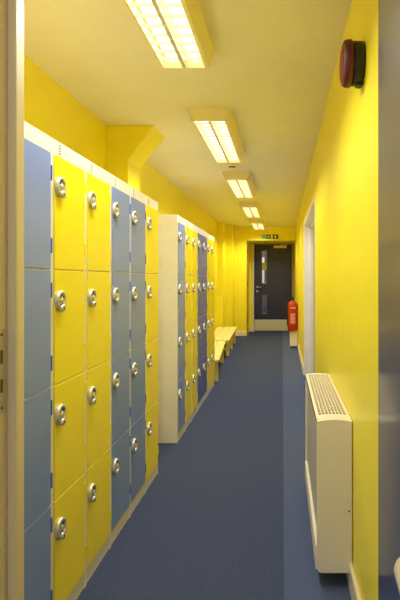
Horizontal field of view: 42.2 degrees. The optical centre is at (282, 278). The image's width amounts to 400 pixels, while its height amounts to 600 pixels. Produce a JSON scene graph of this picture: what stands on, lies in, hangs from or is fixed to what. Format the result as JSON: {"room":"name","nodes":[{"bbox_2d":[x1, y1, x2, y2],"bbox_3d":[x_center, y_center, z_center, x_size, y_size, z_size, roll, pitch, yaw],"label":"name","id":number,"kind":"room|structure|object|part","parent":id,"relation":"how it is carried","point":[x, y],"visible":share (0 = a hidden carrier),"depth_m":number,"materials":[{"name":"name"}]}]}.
{"room":"school corridor","nodes":[
{"label":"school corridor","id":0,"kind":"room"},
{"bbox_2d":[24,54,234,328],"bbox_3d":[-1.181,0.055,6.205,0.458,2.390,9.830,0,0,0],"label":"wall","id":1,"kind":"structure","parent":0,"point":[123,152],"depth_m":3.77,"materials":[{"name":"yellow paint"}]},
{"bbox_2d":[235,327,251,335],"bbox_3d":[-0.882,1.198,11.587,0.260,0.105,0.989,0,0,5],"label":"baseboard","id":2,"kind":"structure","parent":1,"relation":"attached to","point":[237,333],"depth_m":11.10,"materials":[{"name":"beige paint"}]},
{"bbox_2d":[24,0,351,226],"bbox_3d":[-0.288,-1.170,6.730,2.244,0.060,10.880,0,0,0],"label":"ceiling","id":3,"kind":"structure","parent":0,"point":[273,63],"depth_m":2.91,"materials":[{"name":"paint"}]},
{"bbox_2d":[121,0,213,68],"bbox_3d":[-0.490,-1.097,1.930,0.294,0.087,1.220,0,0,0],"label":"ceiling light","id":4,"kind":"object","parent":3,"relation":"attached to","point":[175,32],"visible":1,"depth_m":2.21,"materials":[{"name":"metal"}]},
{"bbox_2d":[187,108,244,162],"bbox_3d":[-0.490,-1.097,3.990,0.294,0.087,1.220,0,0,0],"label":"ceiling light","id":5,"kind":"object","parent":3,"relation":"attached to","point":[217,129],"visible":1,"depth_m":3.71,"materials":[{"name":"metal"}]},
{"bbox_2d":[227,164,236,169],"bbox_3d":[-0.505,-1.117,5.080,0.100,0.047,0.100,0,0,0],"label":"smoke detector","id":6,"kind":"object","parent":3,"relation":"attached to","point":[230,166],"visible":1,"depth_m":5.05,"materials":[{"name":"plastic"}]},
{"bbox_2d":[223,172,255,197],"bbox_3d":[-0.490,-1.097,5.990,0.294,0.087,1.220,0,0,0],"label":"ceiling light","id":7,"kind":"object","parent":3,"relation":"attached to","point":[241,184],"visible":1,"depth_m":5.71,"materials":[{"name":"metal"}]},
{"bbox_2d":[239,201,261,216],"bbox_3d":[-0.490,-1.097,8.060,0.294,0.087,1.220,0,0,0],"label":"ceiling light","id":8,"kind":"object","parent":3,"relation":"attached to","point":[250,208],"visible":1,"depth_m":7.65,"materials":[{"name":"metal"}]},
{"bbox_2d":[249,219,265,229],"bbox_3d":[-0.490,-1.097,10.230,0.294,0.087,1.220,0,0,0],"label":"ceiling light","id":9,"kind":"object","parent":3,"relation":"attached to","point":[257,224],"visible":1,"depth_m":9.87,"materials":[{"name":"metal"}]},
{"bbox_2d":[76,331,350,599],"bbox_3d":[-0.288,1.280,5.335,2.244,0.060,13.670,0,0,0],"label":"floor","id":10,"kind":"structure","parent":0,"point":[224,515],"depth_m":2.77,"materials":[{"name":"blue carpet"}]},
{"bbox_2d":[24,121,52,599],"bbox_3d":[-0.937,0.380,1.607,0.326,1.740,0.299,0,0,0],"label":"locker","id":11,"kind":"object","parent":10,"relation":"on","point":[38,168],"visible":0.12,"depth_m":1.65,"materials":[{"name":"blue metal"}]},
{"bbox_3d":[-0.803,-0.235,1.607,0.014,0.399,0.271,0,0,0],"label":"door","id":12,"kind":"part","parent":11,"relation":"part of","materials":[{"name":"blue metal"}]},
{"bbox_3d":[-0.803,0.170,1.607,0.014,0.399,0.271,0,0,0],"label":"door","id":13,"kind":"part","parent":11,"relation":"part of","materials":[{"name":"blue metal"}]},
{"bbox_3d":[-0.803,0.575,1.607,0.014,0.399,0.271,0,0,0],"label":"door","id":14,"kind":"part","parent":11,"relation":"part of","materials":[{"name":"blue metal"}]},
{"bbox_3d":[-0.803,0.979,1.607,0.014,0.399,0.271,0,0,0],"label":"door","id":15,"kind":"part","parent":11,"relation":"part of","materials":[{"name":"blue metal"}]},
{"bbox_2d":[52,138,85,599],"bbox_3d":[-0.937,0.380,1.907,0.326,1.740,0.299,0,0,0],"label":"locker","id":16,"kind":"object","parent":10,"relation":"on","point":[68,182],"visible":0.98,"depth_m":1.89,"materials":[{"name":"yellow metal"}]},
{"bbox_3d":[-0.799,-0.463,1.818,0.003,0.042,0.024,0,0,0],"label":"number plate","id":17,"kind":"part","parent":16,"relation":"part of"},
{"bbox_3d":[-0.803,-0.235,1.907,0.014,0.399,0.271,0,0,0],"label":"door","id":18,"kind":"part","parent":16,"relation":"part of","materials":[{"name":"yellow metal"}]},
{"bbox_3d":[-0.803,0.170,1.907,0.014,0.399,0.271,0,0,0],"label":"door","id":19,"kind":"part","parent":16,"relation":"part of","materials":[{"name":"yellow metal"}]},
{"bbox_3d":[-0.803,0.575,1.907,0.014,0.399,0.271,0,0,0],"label":"door","id":20,"kind":"part","parent":16,"relation":"part of","materials":[{"name":"yellow metal"}]},
{"bbox_3d":[-0.803,0.979,1.907,0.014,0.399,0.271,0,0,0],"label":"door","id":21,"kind":"part","parent":16,"relation":"part of","materials":[{"name":"yellow metal"}]},
{"bbox_2d":[85,158,110,586],"bbox_3d":[-0.937,0.380,2.208,0.326,1.740,0.299,0,0,0],"label":"locker","id":22,"kind":"object","parent":10,"relation":"on","point":[98,196],"visible":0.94,"depth_m":2.18,"materials":[{"name":"yellow metal"}]},
{"bbox_3d":[-0.799,-0.463,2.118,0.003,0.042,0.024,0,0,0],"label":"number plate","id":23,"kind":"part","parent":22,"relation":"part of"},
{"bbox_3d":[-0.803,-0.235,2.208,0.014,0.399,0.271,0,0,0],"label":"door","id":24,"kind":"part","parent":22,"relation":"part of","materials":[{"name":"yellow metal"}]},
{"bbox_3d":[-0.803,0.170,2.208,0.014,0.399,0.271,0,0,0],"label":"door","id":25,"kind":"part","parent":22,"relation":"part of","materials":[{"name":"yellow metal"}]},
{"bbox_3d":[-0.803,0.575,2.208,0.014,0.399,0.271,0,0,0],"label":"door","id":26,"kind":"part","parent":22,"relation":"part of","materials":[{"name":"yellow metal"}]},
{"bbox_3d":[-0.803,0.979,2.208,0.014,0.399,0.271,0,0,0],"label":"door","id":27,"kind":"part","parent":22,"relation":"part of","materials":[{"name":"yellow metal"}]},
{"bbox_2d":[110,174,130,546],"bbox_3d":[-0.937,0.380,2.507,0.326,1.740,0.299,0,0,0],"label":"locker","id":28,"kind":"object","parent":10,"relation":"on","point":[120,208],"visible":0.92,"depth_m":2.49,"materials":[{"name":"blue metal"}]},
{"bbox_3d":[-0.803,-0.235,2.507,0.014,0.399,0.271,0,0,0],"label":"door","id":29,"kind":"part","parent":28,"relation":"part of","materials":[{"name":"blue metal"}]},
{"bbox_3d":[-0.803,0.170,2.507,0.014,0.399,0.271,0,0,0],"label":"door","id":30,"kind":"part","parent":28,"relation":"part of","materials":[{"name":"blue metal"}]},
{"bbox_3d":[-0.803,0.575,2.507,0.014,0.399,0.271,0,0,0],"label":"door","id":31,"kind":"part","parent":28,"relation":"part of","materials":[{"name":"blue metal"}]},
{"bbox_3d":[-0.803,0.979,2.507,0.014,0.399,0.271,0,0,0],"label":"door","id":32,"kind":"part","parent":28,"relation":"part of","materials":[{"name":"blue metal"}]},
{"bbox_2d":[130,186,145,515],"bbox_3d":[-0.937,0.380,2.808,0.326,1.740,0.299,0,0,0],"label":"locker","id":33,"kind":"object","parent":10,"relation":"on","point":[137,199],"visible":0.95,"depth_m":2.80,"materials":[{"name":"blue metal"}]},
{"bbox_3d":[-0.803,-0.235,2.808,0.014,0.399,0.271,0,0,0],"label":"door","id":34,"kind":"part","parent":33,"relation":"part of","materials":[{"name":"blue metal"}]},
{"bbox_3d":[-0.803,0.170,2.808,0.014,0.399,0.271,0,0,0],"label":"door","id":35,"kind":"part","parent":33,"relation":"part of","materials":[{"name":"blue metal"}]},
{"bbox_3d":[-0.803,0.575,2.808,0.014,0.399,0.271,0,0,0],"label":"door","id":36,"kind":"part","parent":33,"relation":"part of","materials":[{"name":"blue metal"}]},
{"bbox_3d":[-0.803,0.979,2.808,0.014,0.399,0.271,0,0,0],"label":"door","id":37,"kind":"part","parent":33,"relation":"part of","materials":[{"name":"blue metal"}]},
{"bbox_2d":[145,195,158,492],"bbox_3d":[-0.937,0.380,3.107,0.326,1.740,0.299,0,0,0],"label":"locker","id":38,"kind":"object","parent":10,"relation":"on","point":[151,206],"visible":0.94,"depth_m":3.08,"materials":[{"name":"yellow metal"}]},
{"bbox_3d":[-0.803,-0.235,3.107,0.014,0.399,0.271,0,0,0],"label":"door","id":39,"kind":"part","parent":38,"relation":"part of","materials":[{"name":"yellow metal"}]},
{"bbox_3d":[-0.803,0.170,3.107,0.014,0.399,0.271,0,0,0],"label":"door","id":40,"kind":"part","parent":38,"relation":"part of","materials":[{"name":"yellow metal"}]},
{"bbox_3d":[-0.803,0.575,3.107,0.014,0.399,0.271,0,0,0],"label":"door","id":41,"kind":"part","parent":38,"relation":"part of","materials":[{"name":"yellow metal"}]},
{"bbox_3d":[-0.803,0.979,3.107,0.014,0.399,0.271,0,0,0],"label":"door","id":42,"kind":"part","parent":38,"relation":"part of","materials":[{"name":"yellow metal"}]},
{"bbox_2d":[158,215,185,442],"bbox_3d":[-0.937,0.380,4.008,0.326,1.740,0.302,0,0,0],"label":"locker","id":43,"kind":"object","parent":10,"relation":"on","point":[171,228],"visible":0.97,"depth_m":3.86,"materials":[{"name":"beige metal"}]},
{"bbox_3d":[-0.803,-0.235,4.010,0.014,0.399,0.271,0,0,0],"label":"door","id":44,"kind":"part","parent":43,"relation":"part of","materials":[{"name":"blue metal"}]},
{"bbox_3d":[-0.803,0.170,4.010,0.014,0.399,0.271,0,0,0],"label":"door","id":45,"kind":"part","parent":43,"relation":"part of","materials":[{"name":"blue metal"}]},
{"bbox_3d":[-0.803,0.575,4.010,0.014,0.399,0.271,0,0,0],"label":"door","id":46,"kind":"part","parent":43,"relation":"part of","materials":[{"name":"blue metal"}]},
{"bbox_3d":[-0.803,0.979,4.010,0.014,0.399,0.271,0,0,0],"label":"door","id":47,"kind":"part","parent":43,"relation":"part of","materials":[{"name":"blue metal"}]},
{"bbox_2d":[185,220,191,429],"bbox_3d":[-0.937,0.380,4.309,0.326,1.740,0.299,0,0,0],"label":"locker","id":48,"kind":"object","parent":10,"relation":"on","point":[188,226],"visible":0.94,"depth_m":4.29,"materials":[{"name":"yellow metal"}]},
{"bbox_3d":[-0.803,-0.235,4.309,0.014,0.399,0.271,0,0,0],"label":"door","id":49,"kind":"part","parent":48,"relation":"part of","materials":[{"name":"yellow metal"}]},
{"bbox_3d":[-0.803,0.170,4.309,0.014,0.399,0.271,0,0,0],"label":"door","id":50,"kind":"part","parent":48,"relation":"part of","materials":[{"name":"yellow metal"}]},
{"bbox_3d":[-0.803,0.575,4.309,0.014,0.399,0.271,0,0,0],"label":"door","id":51,"kind":"part","parent":48,"relation":"part of","materials":[{"name":"yellow metal"}]},
{"bbox_3d":[-0.803,0.979,4.309,0.014,0.399,0.271,0,0,0],"label":"door","id":52,"kind":"part","parent":48,"relation":"part of","materials":[{"name":"yellow metal"}]},
{"bbox_2d":[192,224,197,418],"bbox_3d":[-0.937,0.380,4.609,0.326,1.740,0.299,0,0,0],"label":"locker","id":53,"kind":"object","parent":10,"relation":"on","point":[194,228],"visible":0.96,"depth_m":4.59,"materials":[{"name":"yellow metal"}]},
{"bbox_3d":[-0.803,-0.235,4.609,0.014,0.399,0.271,0,0,0],"label":"door","id":54,"kind":"part","parent":53,"relation":"part of","materials":[{"name":"yellow metal"}]},
{"bbox_3d":[-0.803,0.170,4.609,0.014,0.399,0.271,0,0,0],"label":"door","id":55,"kind":"part","parent":53,"relation":"part of","materials":[{"name":"yellow metal"}]},
{"bbox_3d":[-0.803,0.575,4.609,0.014,0.399,0.271,0,0,0],"label":"door","id":56,"kind":"part","parent":53,"relation":"part of","materials":[{"name":"yellow metal"}]},
{"bbox_3d":[-0.803,0.979,4.609,0.014,0.399,0.271,0,0,0],"label":"door","id":57,"kind":"part","parent":53,"relation":"part of","materials":[{"name":"yellow metal"}]},
{"bbox_2d":[197,227,202,411],"bbox_3d":[-0.937,0.380,4.910,0.326,1.740,0.299,0,0,0],"label":"locker","id":58,"kind":"object","parent":10,"relation":"on","point":[199,231],"visible":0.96,"depth_m":4.86,"materials":[{"name":"blue metal"}]},
{"bbox_3d":[-0.803,-0.235,4.910,0.014,0.399,0.271,0,0,0],"label":"door","id":59,"kind":"part","parent":58,"relation":"part of","materials":[{"name":"blue metal"}]},
{"bbox_3d":[-0.803,0.170,4.910,0.014,0.399,0.271,0,0,0],"label":"door","id":60,"kind":"part","parent":58,"relation":"part of","materials":[{"name":"blue metal"}]},
{"bbox_3d":[-0.803,0.575,4.910,0.014,0.399,0.271,0,0,0],"label":"door","id":61,"kind":"part","parent":58,"relation":"part of","materials":[{"name":"blue metal"}]},
{"bbox_3d":[-0.803,0.979,4.910,0.014,0.399,0.271,0,0,0],"label":"door","id":62,"kind":"part","parent":58,"relation":"part of","materials":[{"name":"blue metal"}]},
{"bbox_2d":[202,230,206,403],"bbox_3d":[-0.937,0.380,5.210,0.326,1.740,0.299,0,0,0],"label":"locker","id":63,"kind":"object","parent":10,"relation":"on","point":[204,234],"visible":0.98,"depth_m":5.17,"materials":[{"name":"blue metal"}]},
{"bbox_3d":[-0.803,-0.235,5.210,0.014,0.399,0.271,0,0,0],"label":"door","id":64,"kind":"part","parent":63,"relation":"part of","materials":[{"name":"blue metal"}]},
{"bbox_3d":[-0.803,0.170,5.210,0.014,0.399,0.271,0,0,0],"label":"door","id":65,"kind":"part","parent":63,"relation":"part of","materials":[{"name":"blue metal"}]},
{"bbox_3d":[-0.803,0.575,5.210,0.014,0.399,0.271,0,0,0],"label":"door","id":66,"kind":"part","parent":63,"relation":"part of","materials":[{"name":"blue metal"}]},
{"bbox_3d":[-0.803,0.979,5.210,0.014,0.399,0.271,0,0,0],"label":"door","id":67,"kind":"part","parent":63,"relation":"part of","materials":[{"name":"blue metal"}]},
{"bbox_2d":[207,233,210,395],"bbox_3d":[-0.937,0.380,5.510,0.326,1.740,0.299,0,0,0],"label":"locker","id":68,"kind":"object","parent":10,"relation":"on","point":[208,235],"visible":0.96,"depth_m":5.45,"materials":[{"name":"yellow metal"}]},
{"bbox_3d":[-0.803,-0.235,5.510,0.014,0.399,0.271,0,0,0],"label":"door","id":69,"kind":"part","parent":68,"relation":"part of","materials":[{"name":"yellow metal"}]},
{"bbox_3d":[-0.803,0.170,5.510,0.014,0.399,0.271,0,0,0],"label":"door","id":70,"kind":"part","parent":68,"relation":"part of","materials":[{"name":"yellow metal"}]},
{"bbox_3d":[-0.803,0.575,5.510,0.014,0.399,0.271,0,0,0],"label":"door","id":71,"kind":"part","parent":68,"relation":"part of","materials":[{"name":"yellow metal"}]},
{"bbox_3d":[-0.803,0.979,5.510,0.014,0.399,0.271,0,0,0],"label":"door","id":72,"kind":"part","parent":68,"relation":"part of","materials":[{"name":"yellow metal"}]},
{"bbox_2d":[211,236,214,388],"bbox_3d":[-0.937,0.380,5.809,0.326,1.740,0.299,0,0,0],"label":"locker","id":73,"kind":"object","parent":10,"relation":"on","point":[212,237],"visible":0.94,"depth_m":5.77,"materials":[{"name":"yellow metal"}]},
{"bbox_3d":[-0.803,-0.235,5.809,0.014,0.399,0.271,0,0,0],"label":"door","id":74,"kind":"part","parent":73,"relation":"part of","materials":[{"name":"yellow metal"}]},
{"bbox_3d":[-0.803,0.170,5.809,0.014,0.399,0.271,0,0,0],"label":"door","id":75,"kind":"part","parent":73,"relation":"part of","materials":[{"name":"yellow metal"}]},
{"bbox_3d":[-0.803,0.575,5.809,0.014,0.399,0.271,0,0,0],"label":"door","id":76,"kind":"part","parent":73,"relation":"part of","materials":[{"name":"yellow metal"}]},
{"bbox_3d":[-0.803,0.979,5.809,0.014,0.399,0.271,0,0,0],"label":"door","id":77,"kind":"part","parent":73,"relation":"part of","materials":[{"name":"yellow metal"}]},
{"bbox_2d":[214,341,225,380],"bbox_3d":[-0.991,1.100,6.885,0.360,0.300,1.820,0,0,-4],"label":"bench","id":78,"kind":"object","parent":10,"relation":"on","point":[219,345],"visible":0.36,"depth_m":6.74,"materials":[{"name":"brown wood"}]},
{"bbox_3d":[-0.814,1.113,6.216,0.052,0.275,0.060,0,0,-4],"label":"leg","id":79,"kind":"part","parent":78,"relation":"part of","materials":[{"name":"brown wood"}]},
{"bbox_3d":[-0.991,0.963,6.885,0.360,0.025,1.820,0,0,-4],"label":"seat","id":80,"kind":"part","parent":78,"relation":"part of","materials":[{"name":"brown wood"}]},
{"bbox_2d":[215,327,236,355],"bbox_3d":[-1.059,1.100,9.014,0.380,0.300,2.180,0,0,-2],"label":"bench","id":81,"kind":"object","parent":10,"relation":"on","point":[227,334],"visible":0.64,"depth_m":9.00,"materials":[{"name":"brown wood"}]},
{"bbox_3d":[-1.059,0.963,9.014,0.380,0.025,2.180,0,0,-2],"label":"seat","id":82,"kind":"part","parent":81,"relation":"part of","materials":[{"name":"brown wood"}]},
{"bbox_3d":[-0.895,1.113,8.258,0.052,0.275,0.060,0,0,-2],"label":"leg","id":83,"kind":"part","parent":81,"relation":"part of","materials":[{"name":"brown wood"}]},
{"bbox_3d":[-0.920,1.113,9.058,0.052,0.275,0.060,0,0,-2],"label":"leg","id":84,"kind":"part","parent":81,"relation":"part of","materials":[{"name":"brown wood"}]},
{"bbox_2d":[290,331,296,347],"bbox_3d":[0.200,1.095,9.310,0.130,0.310,0.180,0,0,0],"label":"box","id":85,"kind":"object","parent":10,"relation":"on","point":[293,334],"visible":0.82,"depth_m":9.22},
{"bbox_2d":[287,296,297,330],"bbox_3d":[0.186,0.629,9.250,0.184,0.622,0.185,0,0,34],"label":"fire extinguisher","id":86,"kind":"object","parent":85,"relation":"on","point":[292,306],"visible":1,"depth_m":9.18,"materials":[{"name":"red metal"}]},
{"bbox_2d":[290,307,295,323],"bbox_3d":[0.188,0.665,9.166,0.104,0.310,0.018,0,0,0],"label":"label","id":87,"kind":"object","parent":86,"relation":"attached to","point":[292,309],"depth_m":9.16,"materials":[{"name":"red paper"}]},
{"bbox_2d":[305,373,351,573],"bbox_3d":[0.208,0.908,2.551,0.147,0.684,1.017,0,0,0],"label":"heater","id":88,"kind":"object","parent":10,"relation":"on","point":[328,463],"visible":0.98,"depth_m":2.04,"materials":[{"name":"metal"}]},
{"bbox_3d":[0.150,0.841,2.553,0.006,0.473,0.965,0,0,0],"label":"panel","id":89,"kind":"part","parent":88,"relation":"part of","materials":[{"name":"metal"}]},
{"bbox_2d":[306,373,350,421],"bbox_3d":[0.210,0.580,2.553,0.142,0.028,0.975,0,0,0],"label":"grille","id":90,"kind":"object","parent":88,"relation":"attached to","point":[322,390],"depth_m":2.42,"materials":[{"name":"metal"}]},
{"bbox_2d":[235,227,294,332],"bbox_3d":[-0.563,0.055,11.645,1.694,2.390,1.050,0,0,0],"label":"wall","id":91,"kind":"structure","parent":0,"point":[242,234],"depth_m":11.12,"materials":[{"name":"yellow paint"}]},
{"bbox_2d":[246,241,247,335],"bbox_3d":[-0.775,0.203,11.191,0.030,2.094,0.138,0,0,0],"label":"trim","id":92,"kind":"structure","parent":91,"relation":"attached to","point":[246,241],"depth_m":11.12,"materials":[{"name":"paint"}]},
{"bbox_2d":[262,235,277,238],"bbox_3d":[-0.275,-0.926,11.113,0.360,0.092,0.014,0,0,0],"label":"exit sign","id":93,"kind":"object","parent":91,"relation":"attached to","point":[263,236],"visible":1,"depth_m":11.11,"materials":[{"name":"green plastic"}]},
{"bbox_2d":[252,243,293,331],"bbox_3d":[-0.215,0.203,12.082,0.999,2.094,0.156,0,0,0],"label":"door","id":94,"kind":"structure","parent":91,"relation":"in","point":[272,263],"depth_m":12.07,"materials":[{"name":"black paint"}]},
{"bbox_3d":[-0.429,-0.290,12.092,0.115,0.760,0.008,0,0,0],"label":"vision panel","id":95,"kind":"part","parent":94,"relation":"part of","materials":[{"name":"clear glass"}]},
{"bbox_3d":[-0.429,0.595,12.092,0.115,0.430,0.008,0,0,0],"label":"vision panel","id":96,"kind":"part","parent":94,"relation":"part of","materials":[{"name":"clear glass"}]},
{"bbox_3d":[-0.227,1.097,12.069,0.877,0.265,0.003,0,0,0],"label":"kick plate","id":97,"kind":"part","parent":94,"relation":"part of","materials":[{"name":"metal"}]},
{"bbox_2d":[294,0,377,599],"bbox_3d":[0.404,0.055,6.730,0.240,2.390,10.880,0,0,0],"label":"wall","id":98,"kind":"structure","parent":0,"point":[343,173],"depth_m":2.00,"materials":[{"name":"yellow paint"}]},
{"bbox_2d":[304,195,314,374],"bbox_3d":[0.358,0.255,5.525,0.161,1.990,2.190,0,0,0],"label":"trim","id":99,"kind":"structure","parent":98,"relation":"attached to","point":[309,223],"depth_m":6.57,"materials":[{"name":"grey paint"}]},
{"bbox_2d":[297,340,361,599],"bbox_3d":[0.276,1.198,6.735,0.016,0.105,10.550,0,0,0],"label":"baseboard","id":100,"kind":"structure","parent":98,"relation":"attached to","point":[351,576],"depth_m":1.97,"materials":[{"name":"beige paint"}]},
{"bbox_2d":[339,39,365,88],"bbox_3d":[0.247,-0.758,1.790,0.079,0.161,0.160,0,0,0],"label":"fire alarm","id":101,"kind":"object","parent":98,"relation":"attached to","point":[352,64],"visible":1,"depth_m":1.73,"materials":[{"name":"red plastic"}]},
{"bbox_3d":[-0.563,0.055,1.365,1.694,2.390,0.150,0,0,0],"label":"wall","id":102,"kind":"structure","parent":0,"visible":0},
{"bbox_2d":[0,0,23,599],"bbox_3d":[-0.226,0.210,1.365,1.019,2.080,0.150,0,0,0],"label":"trim","id":103,"kind":"structure","parent":102,"relation":"attached to","point":[11,11],"depth_m":1.34,"materials":[{"name":"paint"}]},
{"bbox_3d":[-0.729,0.240,1.316,0.003,0.220,0.036,0,0,0],"label":"strike plate","id":104,"kind":"part","parent":103,"relation":"part of","materials":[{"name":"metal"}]},
{"bbox_2d":[378,0,399,599],"bbox_3d":[0.209,0.226,0.882,0.102,2.032,0.880,0,0,4],"label":"door","id":105,"kind":"structure","parent":102,"relation":"in","point":[388,10],"depth_m":1.12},
{"bbox_3d":[0.165,0.368,0.577,0.058,0.054,0.160,0,0,4],"label":"handle","id":106,"kind":"part","parent":105,"relation":"part of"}
]}

